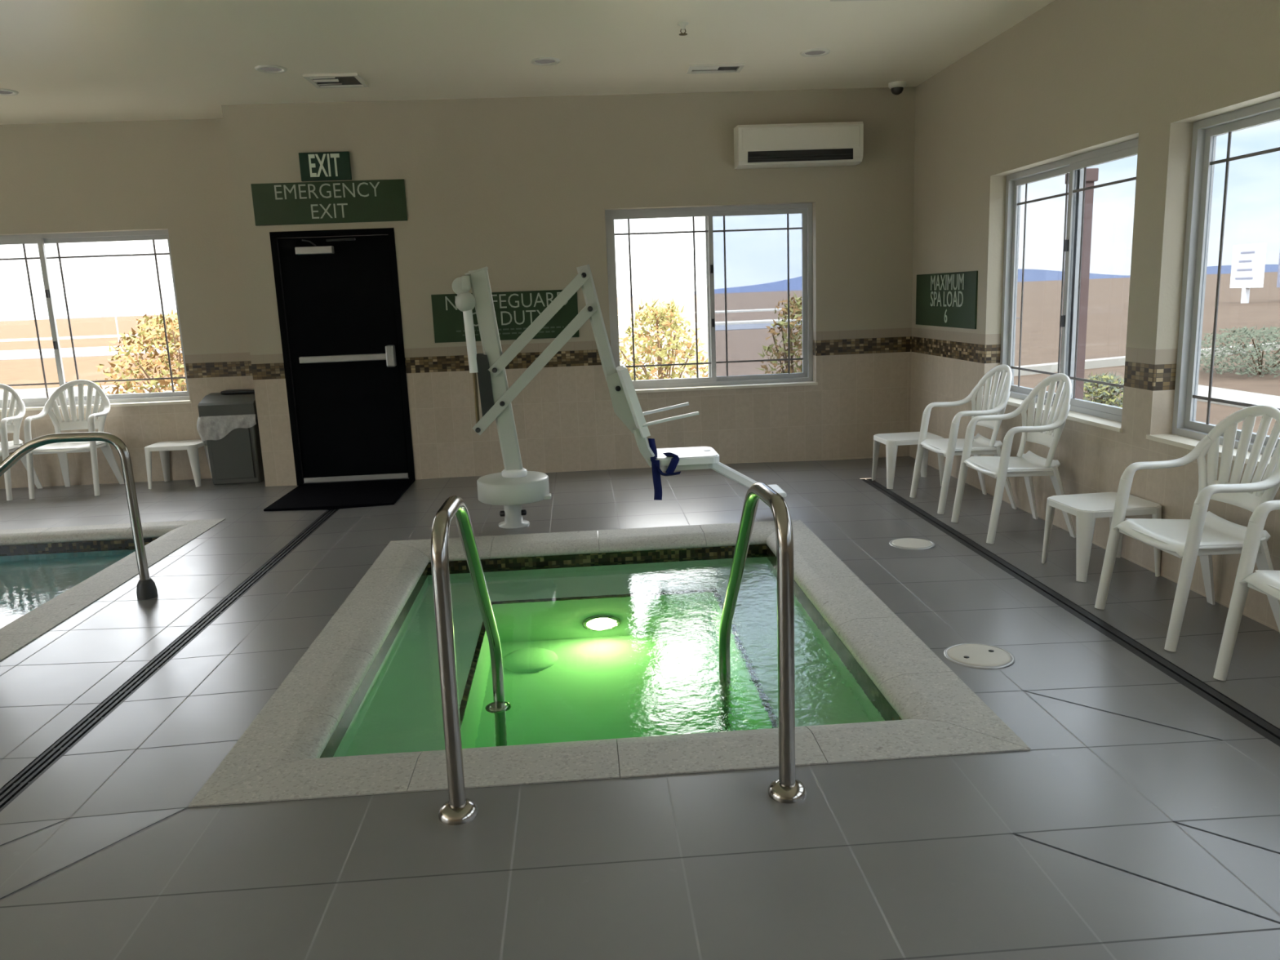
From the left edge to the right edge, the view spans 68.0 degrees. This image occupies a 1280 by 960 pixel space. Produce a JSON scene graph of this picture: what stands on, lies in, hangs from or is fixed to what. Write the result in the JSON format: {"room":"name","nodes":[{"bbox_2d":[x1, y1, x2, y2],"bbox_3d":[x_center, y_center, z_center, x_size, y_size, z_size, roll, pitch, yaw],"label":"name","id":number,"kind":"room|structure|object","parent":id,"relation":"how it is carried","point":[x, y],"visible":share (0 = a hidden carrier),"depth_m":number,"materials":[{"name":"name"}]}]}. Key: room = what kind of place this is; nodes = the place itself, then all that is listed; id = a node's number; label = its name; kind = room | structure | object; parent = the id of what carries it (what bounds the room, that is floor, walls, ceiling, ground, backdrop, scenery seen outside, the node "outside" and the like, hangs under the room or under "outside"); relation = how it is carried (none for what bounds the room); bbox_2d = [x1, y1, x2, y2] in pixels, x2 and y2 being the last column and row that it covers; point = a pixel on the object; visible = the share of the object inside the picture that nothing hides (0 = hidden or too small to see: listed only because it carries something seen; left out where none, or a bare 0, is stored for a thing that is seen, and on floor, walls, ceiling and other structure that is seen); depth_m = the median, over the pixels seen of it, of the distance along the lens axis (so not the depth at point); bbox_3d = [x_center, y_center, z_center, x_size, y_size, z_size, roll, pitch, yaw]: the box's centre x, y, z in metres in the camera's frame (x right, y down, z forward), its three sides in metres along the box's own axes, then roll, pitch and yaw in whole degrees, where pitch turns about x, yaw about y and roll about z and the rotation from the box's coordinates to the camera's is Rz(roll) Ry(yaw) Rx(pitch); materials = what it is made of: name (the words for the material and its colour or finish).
{"room":"indoor pool area","nodes":[
{"label":"indoor pool area","id":0,"kind":"room"},
{"bbox_2d":[0,118,253,488],"bbox_3d":[-6.651,-1.210,8.394,6.660,3.670,0.220,-3,11,-3],"label":"wall","id":1,"kind":"structure","parent":0,"point":[173,175],"depth_m":8.23,"materials":[{"name":"beige paint"}]},
{"bbox_2d":[0,229,191,411],"bbox_3d":[-5.253,-1.400,8.431,2.354,1.528,0.209,-3,11,-3],"label":"window","id":2,"kind":"structure","parent":1,"relation":"in","point":[182,397],"depth_m":8.47,"materials":[{"name":"white plastic"}]},
{"bbox_2d":[0,244,59,397],"bbox_3d":[-5.803,-1.389,8.436,1.077,1.354,0.006,-3,11,-3],"label":"grille","id":3,"kind":"object","parent":2,"relation":"attached to","point":[40,247],"depth_m":8.44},
{"bbox_2d":[46,240,185,391],"bbox_3d":[-4.711,-1.450,8.532,1.077,1.354,0.006,-3,11,-3],"label":"grille","id":4,"kind":"object","parent":2,"relation":"attached to","point":[57,242],"depth_m":8.49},
{"bbox_2d":[0,0,1054,124],"bbox_3d":[-3.350,-1.962,1.735,12.554,0.200,13.420,-3,11,-3],"label":"ceiling","id":5,"kind":"structure","parent":0,"point":[66,60],"depth_m":6.17,"materials":[{"name":"paint"}]},
{"bbox_2d":[0,88,18,95],"bbox_3d":[-4.616,-2.804,6.856,0.210,0.010,0.210,-3,11,-3],"label":"recessed light","id":6,"kind":"object","parent":5,"relation":"in","point":[2,91],"visible":1,"depth_m":6.88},
{"bbox_2d":[0,90,13,93],"bbox_3d":[-4.616,-2.807,6.855,0.139,0.004,0.139,7,15,41],"label":"diffuser","id":7,"kind":"object","parent":6,"relation":"attached to","point":[1,91],"depth_m":6.87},
{"bbox_2d":[254,65,287,73],"bbox_3d":[-2.530,-2.817,6.504,0.210,0.010,0.210,-3,11,-3],"label":"recessed light","id":8,"kind":"object","parent":5,"relation":"in","point":[264,68],"visible":1,"depth_m":6.50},
{"bbox_2d":[260,67,281,71],"bbox_3d":[-2.530,-2.819,6.503,0.139,0.004,0.139,7,15,41],"label":"diffuser","id":9,"kind":"object","parent":8,"relation":"attached to","point":[262,69],"depth_m":6.52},
{"bbox_2d":[302,73,368,88],"bbox_3d":[-2.206,-2.902,6.897,0.380,0.018,0.380,-3,11,-3],"label":"ceiling vent","id":10,"kind":"object","parent":5,"relation":"in","point":[326,80],"visible":1,"depth_m":6.87,"materials":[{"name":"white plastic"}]},
{"bbox_2d":[529,57,559,65],"bbox_3d":[-0.659,-2.904,6.582,0.210,0.010,0.210,-3,11,-3],"label":"recessed light","id":11,"kind":"object","parent":5,"relation":"in","point":[540,60],"visible":1,"depth_m":6.57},
{"bbox_2d":[534,59,555,63],"bbox_3d":[-0.659,-2.907,6.581,0.139,0.004,0.139,7,15,41],"label":"diffuser","id":12,"kind":"object","parent":11,"relation":"attached to","point":[536,61],"depth_m":6.59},
{"bbox_2d":[677,22,688,35],"bbox_3d":[0.264,-2.759,5.804,0.072,0.068,0.072,-3,11,-3],"label":"sprinkler","id":13,"kind":"object","parent":5,"relation":"attached to","point":[682,24],"visible":1,"depth_m":5.79,"materials":[{"name":"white metal"}]},
{"bbox_2d":[686,62,744,74],"bbox_3d":[0.552,-3.022,6.967,0.400,0.018,0.230,-3,11,-3],"label":"ceiling vent","id":14,"kind":"object","parent":5,"relation":"in","point":[733,67],"visible":1,"depth_m":6.95,"materials":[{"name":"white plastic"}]},
{"bbox_2d":[800,48,830,57],"bbox_3d":[1.225,-2.987,6.631,0.210,0.010,0.210,-3,11,-3],"label":"recessed light","id":15,"kind":"object","parent":5,"relation":"in","point":[815,52],"visible":1,"depth_m":6.62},
{"bbox_2d":[804,50,825,55],"bbox_3d":[1.225,-2.990,6.630,0.139,0.004,0.139,7,15,41],"label":"diffuser","id":16,"kind":"object","parent":15,"relation":"attached to","point":[806,52],"depth_m":6.64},
{"bbox_2d":[830,0,879,1],"bbox_3d":[1.294,-2.726,5.298,0.400,0.018,0.260,-3,11,-3],"label":"ceiling vent","id":17,"kind":"object","parent":5,"relation":"in","point":[830,0],"visible":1,"depth_m":5.41,"materials":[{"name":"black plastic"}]},
{"bbox_2d":[888,80,906,94],"bbox_3d":[2.103,-3.199,7.751,0.140,0.095,0.140,-3,11,-3],"label":"ceiling camera","id":18,"kind":"object","parent":5,"relation":"attached to","point":[897,87],"visible":1,"depth_m":7.71,"materials":[{"name":"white plastic"}]},
{"bbox_2d":[221,86,915,486],"bbox_3d":[-0.374,-1.471,8.484,5.894,3.670,0.770,-3,11,-3],"label":"wall","id":19,"kind":"structure","parent":0,"point":[520,188],"depth_m":7.99,"materials":[{"name":"beige paint"}]},
{"bbox_2d":[298,151,351,181],"bbox_3d":[-2.562,-2.553,7.719,0.400,0.220,0.033,-3,11,-3],"label":"exit sign","id":20,"kind":"object","parent":19,"relation":"attached to","point":[321,166],"visible":1,"depth_m":7.71,"materials":[{"name":"green plastic"}]},
{"bbox_2d":[250,178,407,226],"bbox_3d":[-2.545,-2.278,7.782,1.233,0.330,0.015,-3,11,-3],"label":"sign","id":21,"kind":"object","parent":19,"relation":"attached to","point":[377,200],"visible":1,"depth_m":7.78,"materials":[{"name":"green plastic"}]},
{"bbox_2d":[269,227,415,485],"bbox_3d":[-2.505,-1.021,8.050,1.010,2.135,0.250,-3,11,-3],"label":"door","id":22,"kind":"structure","parent":19,"relation":"in","point":[337,291],"depth_m":8.03,"materials":[{"name":"black paint"}]},
{"bbox_2d":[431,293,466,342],"bbox_3d":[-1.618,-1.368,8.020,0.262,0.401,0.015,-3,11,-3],"label":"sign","id":23,"kind":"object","parent":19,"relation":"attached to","point":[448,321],"depth_m":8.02,"materials":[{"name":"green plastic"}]},
{"bbox_2d":[491,289,562,340],"bbox_3d":[-0.948,-1.401,8.058,0.591,0.401,0.015,-3,11,-3],"label":"sign","id":24,"kind":"object","parent":19,"relation":"attached to","point":[517,313],"depth_m":8.04,"materials":[{"name":"green plastic"}]},
{"bbox_2d":[456,326,564,336],"bbox_3d":[-1.104,-1.266,8.068,0.910,0.048,0.002,-3,11,-3],"label":"print","id":25,"kind":"object","parent":24,"relation":"attached to","point":[503,331],"depth_m":8.07},
{"bbox_2d":[604,203,817,392],"bbox_3d":[0.621,-1.571,8.231,1.815,1.553,0.209,-3,11,-3],"label":"window","id":26,"kind":"structure","parent":19,"relation":"in","point":[806,378],"depth_m":8.27,"materials":[{"name":"white plastic"}]},
{"bbox_2d":[614,216,711,380],"bbox_3d":[0.206,-1.567,8.244,0.808,1.379,0.006,-3,11,-3],"label":"window pane","id":27,"kind":"object","parent":26,"relation":"attached to","point":[708,219],"depth_m":8.24,"materials":[{"name":"clear glass"}]},
{"bbox_2d":[712,213,803,376],"bbox_3d":[1.029,-1.614,8.324,0.808,1.379,0.006,-3,11,-3],"label":"grille","id":28,"kind":"object","parent":26,"relation":"attached to","point":[788,358],"depth_m":8.33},
{"bbox_2d":[733,121,863,168],"bbox_3d":[1.307,-2.767,7.835,1.030,0.328,0.233,-3,11,-3],"label":"air conditioner","id":29,"kind":"object","parent":19,"relation":"attached to","point":[819,144],"visible":1,"depth_m":7.73,"materials":[{"name":"white plastic"}]},
{"bbox_2d":[747,148,853,162],"bbox_3d":[1.312,-2.655,7.761,0.870,0.084,0.033,-3,11,-3],"label":"outlet","id":30,"kind":"object","parent":29,"relation":"attached to","point":[754,155],"depth_m":7.75,"materials":[{"name":"black plastic"}]},
{"bbox_2d":[0,456,1279,959],"bbox_3d":[-3.227,1.202,2.352,12.114,0.020,12.980,-3,11,-3],"label":"floor","id":31,"kind":"structure","parent":0,"point":[1140,820],"depth_m":2.84,"materials":[{"name":"grey tile"}]},
{"bbox_2d":[0,383,42,500],"bbox_3d":[-5.631,-0.329,8.165,0.591,0.960,0.569,-3,11,-3],"label":"patio chair","id":32,"kind":"object","parent":31,"relation":"on","point":[6,426],"visible":0.98,"depth_m":8.29,"materials":[{"name":"white plastic"}]},
{"bbox_2d":[23,379,124,498],"bbox_3d":[-4.924,-0.368,8.225,0.591,0.960,0.569,-3,11,-3],"label":"patio chair","id":33,"kind":"object","parent":31,"relation":"on","point":[91,423],"visible":0.94,"depth_m":8.35,"materials":[{"name":"white plastic"}]},
{"bbox_2d":[0,431,157,599],"bbox_3d":[-3.222,0.801,5.143,1.212,2.108,0.100,-3,11,-3],"label":"handrail","id":34,"kind":"object","parent":31,"relation":"on","point":[146,588],"visible":1,"depth_m":5.00,"materials":[{"name":"silver metal"}]},
{"bbox_2d":[0,518,225,661],"bbox_3d":[-5.571,1.665,3.661,5.545,1.257,6.680,-3,11,-3],"label":"swimming pool","id":35,"kind":"object","parent":31,"relation":"in","point":[161,539],"visible":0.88,"depth_m":6.33,"materials":[{"name":"concrete"}]},
{"bbox_2d":[0,546,135,628],"bbox_3d":[-5.589,1.178,3.566,4.915,0.001,6.270,-3,11,-3],"label":"pool water","id":36,"kind":"object","parent":35,"relation":"in","point":[28,580],"visible":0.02,"depth_m":6.15,"materials":[{"name":"teal liquid"}]},
{"bbox_2d":[0,508,339,811],"bbox_3d":[-2.146,0.807,4.354,0.180,0.049,7.950,-3,11,-3],"label":"drain","id":37,"kind":"object","parent":31,"relation":"in","point":[35,769],"visible":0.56,"depth_m":3.99,"materials":[{"name":"black plastic"}]},
{"bbox_2d":[144,439,212,488],"bbox_3d":[-4.098,-0.146,8.448,0.454,0.369,0.394,-3,11,-3],"label":"side table","id":38,"kind":"object","parent":31,"relation":"on","point":[192,446],"visible":0.81,"depth_m":8.29,"materials":[{"name":"white plastic"}]},
{"bbox_2d":[196,388,264,484],"bbox_3d":[-3.610,-0.385,8.429,0.530,0.806,0.382,-3,11,-3],"label":"trash can","id":39,"kind":"object","parent":31,"relation":"on","point":[228,420],"visible":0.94,"depth_m":8.29,"materials":[{"name":"grey plastic"}]},
{"bbox_2d":[263,478,415,511],"bbox_3d":[-2.409,0.119,7.730,0.980,0.027,0.990,-3,11,-3],"label":"door mat","id":40,"kind":"object","parent":31,"relation":"on","point":[332,495],"visible":1,"depth_m":7.62,"materials":[{"name":"black rubber"}]},
{"bbox_2d":[188,519,1030,807],"bbox_3d":[-0.150,1.146,4.699,2.675,1.047,3.251,-3,11,-3],"label":"hot tub","id":41,"kind":"object","parent":31,"relation":"in","point":[282,754],"visible":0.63,"depth_m":3.49,"materials":[{"name":"concrete"}]},
{"bbox_2d":[431,495,503,825],"bbox_3d":[-0.582,0.944,3.470,0.116,1.947,1.397,-3,11,-3],"label":"handrail","id":42,"kind":"object","parent":41,"relation":"attached to","point":[459,810],"visible":0.72,"depth_m":2.77,"materials":[{"name":"silver metal"}]},
{"bbox_2d":[327,552,890,757],"bbox_3d":[-0.170,0.758,4.620,2.107,0.001,2.612,-3,11,-3],"label":"water","id":43,"kind":"object","parent":41,"relation":"in","point":[618,649],"visible":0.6,"depth_m":4.25,"materials":[{"name":"green liquid"}]},
{"bbox_2d":[719,481,806,803],"bbox_3d":[0.409,0.901,3.495,0.116,1.945,1.352,-3,11,-3],"label":"handrail","id":44,"kind":"object","parent":41,"relation":"attached to","point":[786,788],"visible":0.95,"depth_m":2.82,"materials":[{"name":"silver metal"}]},
{"bbox_2d":[452,264,786,528],"bbox_3d":[-0.115,-0.572,6.311,2.138,1.718,0.521,-3,11,-3],"label":"lift","id":45,"kind":"object","parent":31,"relation":"on","point":[513,487],"visible":0.98,"depth_m":6.21,"materials":[{"name":"white metal"}]},
{"bbox_2d":[871,431,943,488],"bbox_3d":[2.077,-0.158,7.355,0.454,0.369,0.394,-3,11,-6],"label":"side table","id":46,"kind":"object","parent":31,"relation":"on","point":[891,441],"visible":0.76,"depth_m":7.21,"materials":[{"name":"white plastic"}]},
{"bbox_2d":[888,537,934,550],"bbox_3d":[1.611,0.376,5.620,0.260,0.009,0.260,-3,11,-3],"label":"lid","id":47,"kind":"object","parent":31,"relation":"on","point":[913,544],"visible":1,"depth_m":5.60,"materials":[{"name":"plastic"}]},
{"bbox_2d":[909,364,1017,514],"bbox_3d":[2.240,-0.303,6.537,0.569,0.960,0.591,-3,11,-3],"label":"patio chair","id":48,"kind":"object","parent":31,"relation":"on","point":[951,446],"visible":0.94,"depth_m":6.50,"materials":[{"name":"white plastic"}]},
{"bbox_2d":[943,643,1014,669],"bbox_3d":[1.387,0.716,3.881,0.274,0.012,0.274,-3,11,-3],"label":"lid","id":49,"kind":"object","parent":31,"relation":"on","point":[977,655],"visible":1,"depth_m":3.86,"materials":[{"name":"plastic"}]},
{"bbox_2d":[951,373,1075,543],"bbox_3d":[2.291,-0.157,5.777,0.569,0.960,0.591,-3,11,-3],"label":"patio chair","id":50,"kind":"object","parent":31,"relation":"on","point":[1028,464],"visible":1,"depth_m":5.75,"materials":[{"name":"white plastic"}]},
{"bbox_2d":[861,478,1279,746],"bbox_3d":[2.046,0.681,4.162,0.180,0.048,7.070,-3,11,-3],"label":"drain","id":51,"kind":"object","parent":31,"relation":"in","point":[1268,731],"visible":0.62,"depth_m":4.10,"materials":[{"name":"black plastic"}]},
{"bbox_2d":[1041,492,1161,582],"bbox_3d":[2.421,0.290,4.979,0.454,0.369,0.394,-3,11,-6],"label":"side table","id":52,"kind":"object","parent":31,"relation":"on","point":[1087,507],"visible":0.76,"depth_m":4.82,"materials":[{"name":"white plastic"}]},
{"bbox_2d":[1094,404,1279,652],"bbox_3d":[2.404,0.169,4.082,0.569,0.960,0.591,-3,11,-3],"label":"patio chair","id":53,"kind":"object","parent":31,"relation":"on","point":[1206,535],"visible":0.95,"depth_m":4.07,"materials":[{"name":"white plastic"}]},
{"bbox_2d":[1213,500,1279,680],"bbox_3d":[2.464,0.326,3.264,0.569,0.960,0.591,-3,11,-3],"label":"patio chair","id":54,"kind":"object","parent":31,"relation":"on","point":[1267,582],"visible":1,"depth_m":3.50,"materials":[{"name":"white plastic"}]},
{"bbox_2d":[909,0,1279,631],"bbox_3d":[2.896,-0.348,2.071,0.220,3.670,12.650,-3,11,-3],"label":"wall","id":55,"kind":"structure","parent":0,"point":[1070,78],"depth_m":5.26,"materials":[{"name":"beige paint"}]},
{"bbox_2d":[915,271,977,328],"bbox_3d":[2.411,-1.428,7.521,0.015,0.418,1.240,-3,11,-3],"label":"sign","id":56,"kind":"object","parent":55,"relation":"attached to","point":[948,300],"visible":1,"depth_m":7.43,"materials":[{"name":"green plastic"}]},
{"bbox_2d":[982,137,1138,432],"bbox_3d":[2.616,-1.192,5.878,0.209,1.548,1.799,-3,11,-3],"label":"window","id":57,"kind":"structure","parent":55,"relation":"in","point":[1068,222],"depth_m":5.81,"materials":[{"name":"white plastic"}]},
{"bbox_2d":[1010,173,1068,390],"bbox_3d":[2.661,-1.282,6.282,0.006,1.374,0.800,-3,11,-3],"label":"grille","id":58,"kind":"object","parent":57,"relation":"attached to","point":[1041,202],"depth_m":6.33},
{"bbox_2d":[1068,167,1136,399],"bbox_3d":[2.681,-1.126,5.477,0.006,1.374,0.800,-3,11,-3],"label":"grille","id":59,"kind":"object","parent":57,"relation":"attached to","point":[1102,199],"depth_m":5.53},
{"bbox_2d":[1146,97,1279,468],"bbox_3d":[2.751,-0.805,3.867,0.209,1.548,1.824,-3,11,-3],"label":"window","id":60,"kind":"structure","parent":55,"relation":"in","point":[1228,362],"depth_m":4.47,"materials":[{"name":"white plastic"}]},
{"bbox_2d":[1192,131,1279,424],"bbox_3d":[2.796,-0.896,4.277,0.006,1.374,0.812,-3,11,-3],"label":"grille","id":61,"kind":"object","parent":60,"relation":"attached to","point":[1236,338],"depth_m":4.42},
{"label":"outside","id":62,"kind":"structure","parent":0,"visible":0},
{"bbox_2d":[0,290,802,398],"bbox_3d":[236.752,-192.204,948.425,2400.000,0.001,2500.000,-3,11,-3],"label":"ground","id":63,"kind":"structure","parent":62,"point":[742,344],"depth_m":46.27,"materials":[{"name":"orange soil"}]},
{"bbox_2d":[102,284,119,342],"bbox_3d":[-36.914,-11.728,66.705,1.100,4.000,0.128,-3,11,-3],"label":"utility pole","id":64,"kind":"object","parent":63,"relation":"on","point":[111,286],"visible":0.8,"depth_m":66.57,"materials":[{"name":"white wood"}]},
{"bbox_2d":[93,308,186,394],"bbox_3d":[-5.493,-1.094,11.361,2.073,1.918,2.065,-3,11,-3],"label":"bush","id":65,"kind":"object","parent":63,"relation":"on","point":[171,325],"visible":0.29,"depth_m":10.94,"materials":[{"name":"yellow plant"}]},
{"bbox_2d":[0,361,657,399],"bbox_3d":[-20.455,-1.832,22.768,42.000,0.140,1.100,-3,11,-3],"label":"kerb","id":66,"kind":"object","parent":63,"relation":"on","point":[28,393],"depth_m":22.68,"materials":[{"name":"concrete"}]},
{"bbox_2d":[0,308,793,342],"bbox_3d":[-55.573,-12.341,83.705,180.000,0.120,5.000,-3,11,-3],"label":"road edge","id":67,"kind":"structure","parent":63,"relation":"on","point":[762,309],"depth_m":84.64,"materials":[{"name":"concrete"}]},
{"bbox_2d":[0,319,802,354],"bbox_3d":[-52.439,-6.265,51.917,142.000,0.120,3.000,-3,11,-3],"label":"kerb","id":68,"kind":"object","parent":63,"relation":"on","point":[769,321],"depth_m":53.58,"materials":[{"name":"concrete"}]},
{"bbox_2d":[618,297,708,380],"bbox_3d":[0.239,-1.186,10.927,1.288,1.832,1.370,-3,11,-3],"label":"bush","id":69,"kind":"object","parent":63,"relation":"on","point":[660,353],"visible":0.37,"depth_m":10.70,"materials":[{"name":"yellow plant"}]},
{"bbox_2d":[756,292,802,374],"bbox_3d":[1.853,-1.314,11.295,0.913,1.850,0.898,2,12,22],"label":"bush","id":70,"kind":"object","parent":63,"relation":"on","point":[797,308],"visible":0.38,"depth_m":11.13,"materials":[{"name":"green plant"}]},
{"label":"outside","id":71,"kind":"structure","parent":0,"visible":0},
{"bbox_2d":[675,276,801,294],"bbox_3d":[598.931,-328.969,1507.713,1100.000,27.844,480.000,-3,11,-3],"label":"hills","id":72,"kind":"structure","parent":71,"point":[795,284],"depth_m":1350.81,"materials":[{"name":"blue"}]},
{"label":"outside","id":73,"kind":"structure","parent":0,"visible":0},
{"bbox_2d":[18,293,675,320],"bbox_3d":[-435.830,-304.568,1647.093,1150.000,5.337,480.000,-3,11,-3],"label":"hills","id":74,"kind":"structure","parent":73,"point":[642,295],"depth_m":1521.35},
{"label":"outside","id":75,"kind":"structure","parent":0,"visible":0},
{"bbox_2d":[635,371,708,380],"bbox_3d":[-19.527,-0.572,16.439,43.000,0.020,9.500,-3,11,-3],"label":"parking lot","id":76,"kind":"structure","parent":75,"point":[686,375],"depth_m":21.61,"materials":[{"name":"grey asphalt"}]},
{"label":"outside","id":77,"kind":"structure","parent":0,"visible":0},
{"bbox_2d":[0,321,800,359],"bbox_3d":[-52.076,-5.184,46.536,142.000,0.030,7.000,-3,11,-3],"label":"road","id":78,"kind":"structure","parent":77,"point":[757,326],"depth_m":47.98,"materials":[{"name":"grey asphalt"}]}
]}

